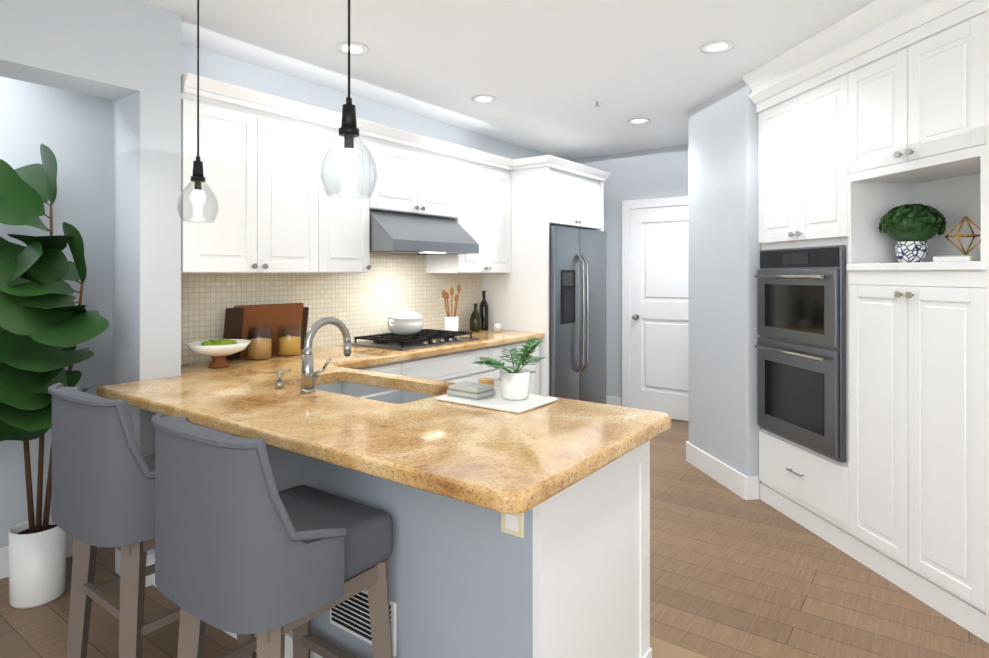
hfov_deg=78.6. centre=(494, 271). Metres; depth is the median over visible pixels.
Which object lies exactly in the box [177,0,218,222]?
pendant light
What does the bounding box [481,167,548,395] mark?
surround panel
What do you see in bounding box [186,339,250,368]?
bowl
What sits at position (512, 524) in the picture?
electrical outlet plate
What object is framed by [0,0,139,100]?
wall
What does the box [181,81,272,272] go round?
upper cabinet
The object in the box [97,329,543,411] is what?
countertop
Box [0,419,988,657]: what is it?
floor
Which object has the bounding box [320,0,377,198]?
pendant light
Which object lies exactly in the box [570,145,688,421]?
wall
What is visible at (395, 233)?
range hood
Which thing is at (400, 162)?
upper cabinet
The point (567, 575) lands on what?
base cabinet
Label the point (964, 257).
decorative ornament
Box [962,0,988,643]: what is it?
tall cabinet
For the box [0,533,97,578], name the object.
baseboard
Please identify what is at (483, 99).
recessed light
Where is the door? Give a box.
[622,196,688,420]
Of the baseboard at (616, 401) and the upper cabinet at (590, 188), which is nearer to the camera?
the upper cabinet at (590, 188)
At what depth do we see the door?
5.84 m
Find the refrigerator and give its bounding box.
[549,225,605,403]
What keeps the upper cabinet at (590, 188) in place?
attached to the wall at (223, 68)
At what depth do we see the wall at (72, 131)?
2.98 m
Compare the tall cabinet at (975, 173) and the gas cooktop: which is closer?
the tall cabinet at (975, 173)
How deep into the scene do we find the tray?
2.20 m
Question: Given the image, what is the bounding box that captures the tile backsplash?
[181,253,480,363]
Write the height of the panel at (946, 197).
0.400 m
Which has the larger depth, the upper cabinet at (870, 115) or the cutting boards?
the cutting boards
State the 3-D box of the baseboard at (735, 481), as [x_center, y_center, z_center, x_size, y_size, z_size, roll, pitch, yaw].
[1.532,1.332,4.119,0.105,0.140,0.805,0,0,-9]
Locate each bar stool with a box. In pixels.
[48,383,254,657]
[151,412,392,657]
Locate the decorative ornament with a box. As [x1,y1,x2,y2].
[933,216,980,261]
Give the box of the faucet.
[275,317,350,392]
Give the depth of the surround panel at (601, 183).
5.60 m
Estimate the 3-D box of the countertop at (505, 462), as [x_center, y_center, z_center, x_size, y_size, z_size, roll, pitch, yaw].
[-0.517,0.501,2.025,1.800,0.045,0.540,0,0,36]
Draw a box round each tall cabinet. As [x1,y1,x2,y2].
[756,60,921,550]
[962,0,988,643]
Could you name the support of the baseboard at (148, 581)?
attached to the wall at (148, 241)
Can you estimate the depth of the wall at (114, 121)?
3.13 m
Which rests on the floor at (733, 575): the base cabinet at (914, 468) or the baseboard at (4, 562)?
the base cabinet at (914, 468)
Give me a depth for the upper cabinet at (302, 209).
3.36 m
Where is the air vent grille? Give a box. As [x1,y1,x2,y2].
[330,589,396,656]
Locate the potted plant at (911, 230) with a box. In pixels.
[878,203,946,262]
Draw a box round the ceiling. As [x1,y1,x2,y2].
[140,0,874,159]
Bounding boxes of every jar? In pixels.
[247,323,271,359]
[278,323,300,355]
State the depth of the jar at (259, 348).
3.30 m
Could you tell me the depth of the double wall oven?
3.25 m
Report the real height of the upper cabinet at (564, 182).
0.473 m
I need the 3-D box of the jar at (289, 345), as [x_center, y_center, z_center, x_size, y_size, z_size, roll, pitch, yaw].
[-1.186,0.382,3.496,0.130,0.196,0.130,0,0,36]
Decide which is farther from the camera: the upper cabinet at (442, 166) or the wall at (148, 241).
the upper cabinet at (442, 166)
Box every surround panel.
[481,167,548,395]
[596,181,603,230]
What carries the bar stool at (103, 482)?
on the floor at (733, 575)
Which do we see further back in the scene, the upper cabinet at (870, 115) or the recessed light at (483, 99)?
the recessed light at (483, 99)
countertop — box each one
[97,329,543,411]
[125,373,632,513]
[317,361,662,412]
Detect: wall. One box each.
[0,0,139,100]
[0,76,112,547]
[113,100,115,384]
[115,1,180,574]
[181,42,548,363]
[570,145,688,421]
[688,80,761,482]
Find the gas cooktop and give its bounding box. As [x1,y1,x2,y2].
[351,329,478,350]
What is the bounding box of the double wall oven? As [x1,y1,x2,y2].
[755,245,845,462]
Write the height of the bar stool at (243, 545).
1.014 m
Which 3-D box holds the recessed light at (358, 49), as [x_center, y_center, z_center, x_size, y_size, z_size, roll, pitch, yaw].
[-0.759,-1.196,3.235,0.176,0.008,0.176,0,0,36]
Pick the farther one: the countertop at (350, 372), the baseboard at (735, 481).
the baseboard at (735, 481)
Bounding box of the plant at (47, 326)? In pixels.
[0,143,108,608]
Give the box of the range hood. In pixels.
[369,210,478,254]
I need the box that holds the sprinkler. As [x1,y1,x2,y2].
[593,99,600,106]
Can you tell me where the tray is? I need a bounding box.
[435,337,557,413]
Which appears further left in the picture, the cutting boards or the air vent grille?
the cutting boards
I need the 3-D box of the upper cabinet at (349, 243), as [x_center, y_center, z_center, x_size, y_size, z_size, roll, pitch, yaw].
[-1.041,-0.433,3.685,0.327,0.878,0.446,0,0,36]
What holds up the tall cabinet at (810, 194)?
on the floor at (733, 575)
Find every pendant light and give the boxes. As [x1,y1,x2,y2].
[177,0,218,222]
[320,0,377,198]
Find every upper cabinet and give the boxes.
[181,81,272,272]
[273,105,332,272]
[329,121,372,272]
[373,129,424,215]
[425,145,460,220]
[426,153,492,272]
[493,161,512,272]
[513,161,580,228]
[581,173,600,229]
[858,0,985,183]
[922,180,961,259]
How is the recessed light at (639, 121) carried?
in the ceiling
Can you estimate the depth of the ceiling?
3.30 m
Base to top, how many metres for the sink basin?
0.194 m
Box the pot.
[387,307,423,334]
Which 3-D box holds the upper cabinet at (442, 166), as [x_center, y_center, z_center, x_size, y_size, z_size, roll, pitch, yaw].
[-0.545,-0.634,4.361,0.327,0.473,0.490,0,0,36]
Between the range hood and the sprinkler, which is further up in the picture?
the sprinkler
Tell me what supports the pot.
on the gas cooktop
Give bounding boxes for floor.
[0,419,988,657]
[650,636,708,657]
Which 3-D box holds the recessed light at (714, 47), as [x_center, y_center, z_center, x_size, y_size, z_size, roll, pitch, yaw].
[1.183,-1.196,3.211,0.176,0.008,0.176,0,0,36]
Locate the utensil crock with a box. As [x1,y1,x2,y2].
[442,284,460,332]
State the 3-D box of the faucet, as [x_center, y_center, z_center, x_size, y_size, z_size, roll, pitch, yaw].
[-0.720,0.331,2.502,0.282,0.295,0.253,0,0,36]
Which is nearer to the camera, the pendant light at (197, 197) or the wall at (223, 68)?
the pendant light at (197, 197)
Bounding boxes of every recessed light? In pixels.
[336,42,368,54]
[471,95,496,102]
[628,118,649,123]
[700,40,734,53]
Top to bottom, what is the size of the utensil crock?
0.390 m
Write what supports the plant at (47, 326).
on the floor at (733, 575)
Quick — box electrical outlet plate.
[501,513,523,537]
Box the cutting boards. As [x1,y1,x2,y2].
[223,303,308,359]
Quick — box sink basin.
[315,381,435,403]
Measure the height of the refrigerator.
1.775 m
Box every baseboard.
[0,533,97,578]
[145,552,154,586]
[606,396,621,405]
[686,441,759,499]
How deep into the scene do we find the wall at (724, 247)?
3.98 m
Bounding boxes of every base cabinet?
[152,413,651,657]
[358,339,539,394]
[842,256,985,641]
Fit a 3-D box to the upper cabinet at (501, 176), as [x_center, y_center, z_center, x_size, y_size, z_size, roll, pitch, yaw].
[-0.112,-0.431,4.951,0.327,0.878,0.405,0,0,36]
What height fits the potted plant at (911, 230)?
0.279 m
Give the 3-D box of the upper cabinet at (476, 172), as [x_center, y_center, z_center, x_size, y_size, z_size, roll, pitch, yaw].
[-0.281,-0.431,4.721,0.327,0.878,0.404,0,0,36]
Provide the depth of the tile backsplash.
3.98 m

